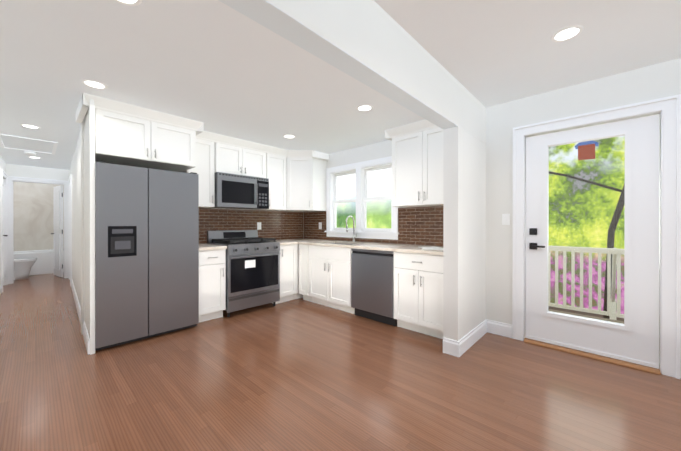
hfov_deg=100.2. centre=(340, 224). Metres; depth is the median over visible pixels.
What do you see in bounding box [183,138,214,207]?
upper cabinet
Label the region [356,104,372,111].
recessed light
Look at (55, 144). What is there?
trim
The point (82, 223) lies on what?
wall
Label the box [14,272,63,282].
floor
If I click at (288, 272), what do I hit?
base cabinet
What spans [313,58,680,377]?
wall
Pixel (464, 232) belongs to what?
wall
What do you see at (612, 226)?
trunk
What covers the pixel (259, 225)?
electrical outlet plate
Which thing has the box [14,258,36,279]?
toilet
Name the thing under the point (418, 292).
base cabinet
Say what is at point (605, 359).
trim
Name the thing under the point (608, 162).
backdrop
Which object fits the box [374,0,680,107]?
ceiling
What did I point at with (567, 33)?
recessed light
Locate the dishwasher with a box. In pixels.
[351,248,396,325]
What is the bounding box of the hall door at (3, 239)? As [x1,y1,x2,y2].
[3,185,7,284]
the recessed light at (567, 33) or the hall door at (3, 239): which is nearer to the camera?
the recessed light at (567, 33)
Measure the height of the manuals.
0.011 m
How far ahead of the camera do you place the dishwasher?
3.39 m
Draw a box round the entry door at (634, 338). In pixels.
[525,114,659,368]
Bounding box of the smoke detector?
[24,151,35,154]
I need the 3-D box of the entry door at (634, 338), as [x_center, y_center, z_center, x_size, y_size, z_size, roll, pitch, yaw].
[2.202,0.138,2.571,0.904,2.019,0.104,0,0,43]
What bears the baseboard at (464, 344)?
attached to the wall at (2, 164)
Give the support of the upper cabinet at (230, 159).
attached to the wall at (82, 223)
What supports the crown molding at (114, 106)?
attached to the wall at (76, 226)
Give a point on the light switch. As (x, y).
(505, 219)
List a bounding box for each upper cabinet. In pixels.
[95,109,195,171]
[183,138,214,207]
[215,143,265,177]
[258,153,285,210]
[281,157,326,211]
[392,127,442,207]
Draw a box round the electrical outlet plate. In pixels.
[257,222,260,229]
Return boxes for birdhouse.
[575,140,598,159]
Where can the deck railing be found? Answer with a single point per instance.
(613, 315)
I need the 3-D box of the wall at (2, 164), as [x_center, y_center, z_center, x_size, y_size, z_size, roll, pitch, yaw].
[-2.291,-0.044,1.457,11.922,2.440,0.207,0,0,43]
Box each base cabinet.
[199,249,225,322]
[276,244,296,303]
[298,244,312,301]
[309,243,354,313]
[394,252,442,338]
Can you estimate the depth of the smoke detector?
4.62 m
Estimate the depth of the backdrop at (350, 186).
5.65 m
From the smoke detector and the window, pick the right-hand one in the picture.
the window
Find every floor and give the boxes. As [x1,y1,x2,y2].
[0,278,680,450]
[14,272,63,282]
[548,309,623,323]
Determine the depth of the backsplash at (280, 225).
4.49 m
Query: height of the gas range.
1.080 m
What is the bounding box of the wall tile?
[13,182,63,250]
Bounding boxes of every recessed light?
[20,124,39,128]
[81,79,107,88]
[114,0,141,5]
[283,134,295,137]
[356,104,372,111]
[551,25,582,41]
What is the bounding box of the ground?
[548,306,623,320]
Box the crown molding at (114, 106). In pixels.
[76,93,437,160]
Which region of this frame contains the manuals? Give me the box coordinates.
[421,246,442,249]
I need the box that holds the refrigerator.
[95,161,198,350]
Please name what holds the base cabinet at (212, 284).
on the floor at (299, 374)
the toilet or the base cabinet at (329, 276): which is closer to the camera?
the base cabinet at (329, 276)
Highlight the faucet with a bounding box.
[346,216,357,241]
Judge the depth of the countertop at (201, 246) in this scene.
3.43 m
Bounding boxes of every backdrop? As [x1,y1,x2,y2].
[337,168,391,227]
[549,136,624,313]
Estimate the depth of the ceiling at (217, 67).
2.28 m
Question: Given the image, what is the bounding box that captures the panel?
[90,104,94,354]
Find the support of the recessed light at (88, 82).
in the ceiling at (217, 67)
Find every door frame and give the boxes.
[0,169,63,291]
[64,174,71,285]
[512,94,680,378]
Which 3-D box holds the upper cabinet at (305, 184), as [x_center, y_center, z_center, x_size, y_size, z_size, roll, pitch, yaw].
[-0.662,-0.652,4.791,0.611,0.858,0.611,0,0,43]
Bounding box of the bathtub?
[14,249,63,275]
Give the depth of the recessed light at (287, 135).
3.78 m
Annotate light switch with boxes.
[502,214,509,224]
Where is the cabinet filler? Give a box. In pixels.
[294,244,302,298]
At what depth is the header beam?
1.64 m
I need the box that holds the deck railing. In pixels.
[548,246,623,319]
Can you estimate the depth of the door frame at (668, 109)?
2.23 m
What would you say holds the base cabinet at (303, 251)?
on the floor at (299, 374)
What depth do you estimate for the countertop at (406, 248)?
3.59 m
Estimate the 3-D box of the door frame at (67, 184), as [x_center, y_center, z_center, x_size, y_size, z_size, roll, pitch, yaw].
[-5.398,0.114,5.701,0.933,2.106,0.081,0,0,43]
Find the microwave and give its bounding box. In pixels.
[212,172,268,209]
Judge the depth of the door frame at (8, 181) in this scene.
5.55 m
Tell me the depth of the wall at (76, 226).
3.53 m
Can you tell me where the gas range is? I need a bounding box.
[207,230,279,316]
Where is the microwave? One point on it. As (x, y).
(234, 191)
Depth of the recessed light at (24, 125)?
3.40 m
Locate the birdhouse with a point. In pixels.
(585, 146)
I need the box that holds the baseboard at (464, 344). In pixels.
[0,279,511,356]
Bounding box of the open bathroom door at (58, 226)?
[51,185,62,276]
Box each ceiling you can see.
[0,0,424,169]
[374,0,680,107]
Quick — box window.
[324,156,398,239]
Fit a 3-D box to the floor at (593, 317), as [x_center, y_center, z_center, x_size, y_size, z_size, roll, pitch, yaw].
[3.313,1.283,2.777,3.700,0.100,1.590,0,0,43]
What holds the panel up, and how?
on the floor at (299, 374)
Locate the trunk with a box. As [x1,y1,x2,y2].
[549,171,624,318]
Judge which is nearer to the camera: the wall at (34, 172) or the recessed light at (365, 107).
the recessed light at (365, 107)
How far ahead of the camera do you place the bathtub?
6.61 m
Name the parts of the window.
window sashes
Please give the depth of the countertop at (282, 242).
4.26 m
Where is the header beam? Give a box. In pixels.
[219,0,485,143]
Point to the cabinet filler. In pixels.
(297, 295)
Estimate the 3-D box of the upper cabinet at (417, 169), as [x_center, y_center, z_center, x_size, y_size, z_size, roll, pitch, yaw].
[1.038,-0.649,3.371,0.837,0.858,0.360,0,0,43]
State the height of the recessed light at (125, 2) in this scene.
0.005 m
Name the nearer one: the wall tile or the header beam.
the header beam
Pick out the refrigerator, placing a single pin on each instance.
(146, 252)
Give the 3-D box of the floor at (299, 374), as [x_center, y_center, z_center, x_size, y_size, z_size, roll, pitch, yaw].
[-0.960,1.203,2.880,11.920,0.060,4.100,0,0,43]
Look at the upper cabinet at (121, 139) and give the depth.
2.92 m
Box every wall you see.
[0,156,5,284]
[6,164,69,180]
[70,99,93,337]
[80,119,303,334]
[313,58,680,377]
[443,126,485,340]
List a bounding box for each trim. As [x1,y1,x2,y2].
[0,134,57,154]
[524,338,660,374]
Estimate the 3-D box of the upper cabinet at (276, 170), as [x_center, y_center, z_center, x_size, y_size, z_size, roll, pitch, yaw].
[-1.091,-0.652,4.516,0.360,0.858,0.371,0,0,43]
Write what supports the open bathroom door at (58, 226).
in the wall at (34, 172)
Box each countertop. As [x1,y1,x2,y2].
[199,244,226,250]
[273,240,296,244]
[286,239,442,254]
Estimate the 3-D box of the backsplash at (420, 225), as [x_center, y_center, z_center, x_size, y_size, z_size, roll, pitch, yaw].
[0.392,0.023,4.219,2.939,0.487,0.011,0,0,43]
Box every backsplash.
[199,208,302,243]
[304,206,442,245]
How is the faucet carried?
on the countertop at (406, 248)

